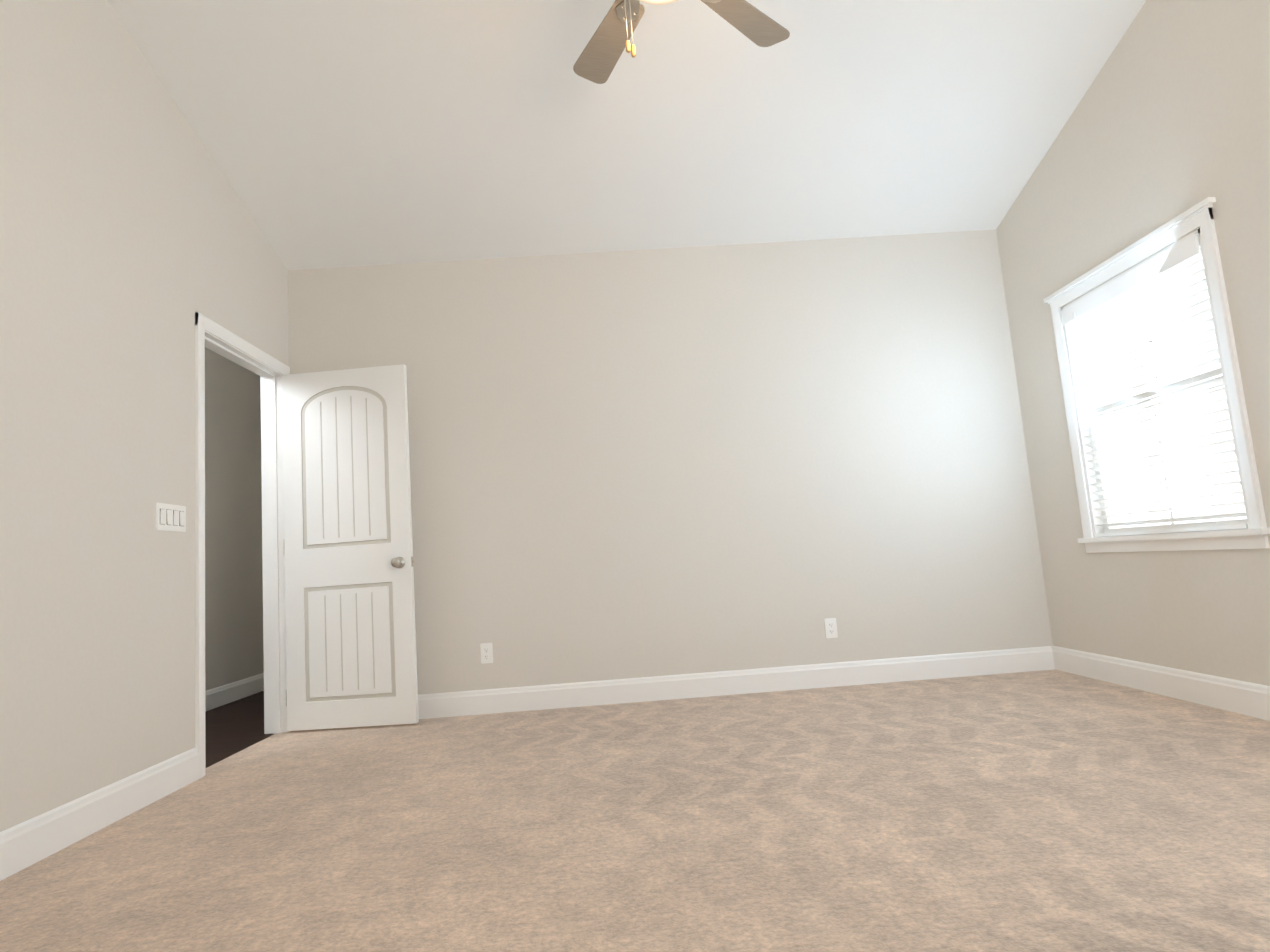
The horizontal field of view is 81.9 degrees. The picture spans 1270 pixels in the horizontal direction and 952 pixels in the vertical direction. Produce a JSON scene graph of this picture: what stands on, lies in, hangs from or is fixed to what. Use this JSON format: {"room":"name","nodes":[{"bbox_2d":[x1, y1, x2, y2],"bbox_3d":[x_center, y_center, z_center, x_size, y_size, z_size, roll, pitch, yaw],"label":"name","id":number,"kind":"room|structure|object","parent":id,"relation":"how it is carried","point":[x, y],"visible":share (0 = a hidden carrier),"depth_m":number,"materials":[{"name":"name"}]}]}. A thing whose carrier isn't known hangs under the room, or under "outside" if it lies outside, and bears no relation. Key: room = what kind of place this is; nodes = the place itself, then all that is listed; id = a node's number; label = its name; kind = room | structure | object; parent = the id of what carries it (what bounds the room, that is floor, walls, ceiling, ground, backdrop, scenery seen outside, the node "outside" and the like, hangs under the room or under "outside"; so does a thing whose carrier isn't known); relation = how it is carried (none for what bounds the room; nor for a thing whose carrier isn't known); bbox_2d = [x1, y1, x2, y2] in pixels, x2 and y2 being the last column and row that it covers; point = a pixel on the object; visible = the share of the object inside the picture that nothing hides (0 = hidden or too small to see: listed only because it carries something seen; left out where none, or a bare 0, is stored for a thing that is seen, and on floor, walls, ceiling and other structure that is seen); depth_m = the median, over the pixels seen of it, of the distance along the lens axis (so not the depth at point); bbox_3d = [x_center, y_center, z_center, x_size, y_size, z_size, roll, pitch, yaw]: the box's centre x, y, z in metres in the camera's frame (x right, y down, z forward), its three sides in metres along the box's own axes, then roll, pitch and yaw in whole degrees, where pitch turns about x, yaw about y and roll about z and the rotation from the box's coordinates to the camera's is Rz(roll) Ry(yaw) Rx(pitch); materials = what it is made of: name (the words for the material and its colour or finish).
{"room":"empty bedroom","nodes":[
{"label":"empty bedroom","id":0,"kind":"room"},
{"bbox_2d":[0,0,288,831],"bbox_3d":[-2.068,-0.466,2.097,0.120,3.310,4.840,-4,-7,-2],"label":"wall","id":1,"kind":"structure","parent":0,"point":[133,239],"depth_m":2.75,"materials":[{"name":"paint"}]},
{"bbox_2d":[0,747,198,880],"bbox_3d":[-1.875,1.042,1.417,0.016,0.135,3.603,-4,-7,-2],"label":"baseboard","id":2,"kind":"structure","parent":1,"relation":"attached to","point":[27,843],"depth_m":2.54,"materials":[{"name":"paint"}]},
{"bbox_2d":[156,502,185,531],"bbox_3d":[-1.993,0.179,3.134,0.012,0.115,0.206,-4,-7,-2],"label":"light switch","id":3,"kind":"object","parent":1,"relation":"attached to","point":[170,517],"visible":1,"depth_m":3.13,"materials":[{"name":"plastic"}]},
{"bbox_2d":[195,312,290,778],"bbox_3d":[-2.070,0.340,3.800,0.156,2.117,0.969,-4,-7,-2],"label":"door frame","id":4,"kind":"structure","parent":1,"relation":"attached to","point":[274,594],"depth_m":4.12,"materials":[{"name":"paint"}]},
{"bbox_2d":[282,364,418,730],"bbox_3d":[-1.639,0.385,4.176,0.756,2.030,0.175,-4,-7,3],"label":"door","id":5,"kind":"structure","parent":4,"relation":"attached to","point":[351,658],"depth_m":4.15,"materials":[{"name":"paint"}]},
{"bbox_2d":[205,347,263,690],"bbox_3d":[-3.872,0.369,5.604,1.600,2.740,1.750,-4,-7,-2],"label":"wall","id":6,"kind":"structure","parent":0,"point":[233,579],"depth_m":5.58,"materials":[{"name":"paint"}]},
{"bbox_2d":[205,673,263,710],"bbox_3d":[-2.974,1.605,5.477,0.016,0.135,1.750,-4,-7,-2],"label":"baseboard","id":7,"kind":"structure","parent":6,"relation":"attached to","point":[216,697],"depth_m":5.40,"materials":[{"name":"paint"}]},
{"bbox_2d":[205,691,273,767],"bbox_3d":[-3.259,1.549,3.738,2.540,0.116,5.200,-4,-7,-2],"label":"floor","id":8,"kind":"structure","parent":0,"point":[234,727],"depth_m":4.37,"materials":[{"name":"brown wood"}]},
{"bbox_2d":[107,0,1145,269],"bbox_3d":[0.079,-1.846,3.697,4.695,0.704,2.100,-4,-7,-2],"label":"ceiling","id":9,"kind":"structure","parent":0,"point":[353,132],"depth_m":3.67,"materials":[{"name":"paint"}]},
{"bbox_2d":[0,670,1269,951],"bbox_3d":[0.365,1.076,1.971,4.635,0.120,4.840,-4,-7,-2],"label":"floor carpet","id":10,"kind":"object","parent":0,"point":[1050,810],"visible":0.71,"depth_m":2.15,"materials":[{"name":"beige carpet"}]},
{"bbox_2d":[288,229,1052,694],"bbox_3d":[0.233,-0.084,4.486,4.575,2.790,0.120,-4,-7,-2],"label":"wall","id":11,"kind":"structure","parent":0,"point":[682,461],"depth_m":4.44,"materials":[{"name":"paint"}]},
{"bbox_2d":[480,643,492,663],"bbox_3d":[-0.864,1.033,4.259,0.070,0.115,0.008,-4,-7,-2],"label":"electrical outlet","id":12,"kind":"object","parent":11,"relation":"attached to","point":[486,650],"visible":1,"depth_m":4.26,"materials":[{"name":"plastic"}]},
{"bbox_2d":[418,646,1054,718],"bbox_3d":[0.270,1.226,4.260,4.423,0.135,0.016,-4,-7,-2],"label":"baseboard","id":13,"kind":"structure","parent":11,"relation":"attached to","point":[619,691],"depth_m":4.26,"materials":[{"name":"paint"}]},
{"bbox_2d":[824,618,837,637],"bbox_3d":[1.160,0.900,4.326,0.070,0.115,0.008,-4,-7,-2],"label":"electrical outlet","id":14,"kind":"object","parent":11,"relation":"attached to","point":[830,627],"visible":1,"depth_m":4.32,"materials":[{"name":"plastic"}]},
{"bbox_2d":[996,0,1269,685],"bbox_3d":[2.495,-0.783,2.188,0.120,3.310,4.720,-4,-7,-2],"label":"wall","id":15,"kind":"structure","parent":0,"point":[1168,120],"depth_m":3.36,"materials":[{"name":"paint"}]},
{"bbox_2d":[1044,197,1269,552],"bbox_3d":[2.460,-0.367,3.497,0.160,1.439,1.164,-4,-7,-2],"label":"window","id":16,"kind":"structure","parent":15,"relation":"in","point":[1250,538],"depth_m":3.41,"materials":[{"name":"paint"}]},
{"bbox_2d":[1061,234,1247,536],"bbox_3d":[2.433,-0.353,3.495,0.080,1.250,0.940,-4,-7,-2],"label":"window blinds","id":17,"kind":"object","parent":16,"relation":"attached to","point":[1181,254],"visible":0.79,"depth_m":3.42,"materials":[{"name":"white plastic"}]},
{"bbox_2d":[1051,646,1269,720],"bbox_3d":[2.539,0.801,2.058,0.016,0.135,4.600,-4,-7,-2],"label":"baseboard","id":18,"kind":"structure","parent":15,"relation":"attached to","point":[1241,697],"depth_m":3.40,"materials":[{"name":"paint"}]},
{"bbox_3d":[0.086,-2.285,2.577,4.695,0.100,0.230,-4,-7,-2],"label":"ceiling","id":19,"kind":"structure","parent":0,"visible":0},
{"bbox_2d":[573,0,789,83],"bbox_3d":[0.047,-1.864,2.472,1.282,0.746,1.302,-4,-7,-2],"label":"ceiling fan","id":20,"kind":"object","parent":19,"relation":"hanging from","point":[601,53],"visible":1,"depth_m":2.83,"materials":[{"name":"brown wood"}]}
]}

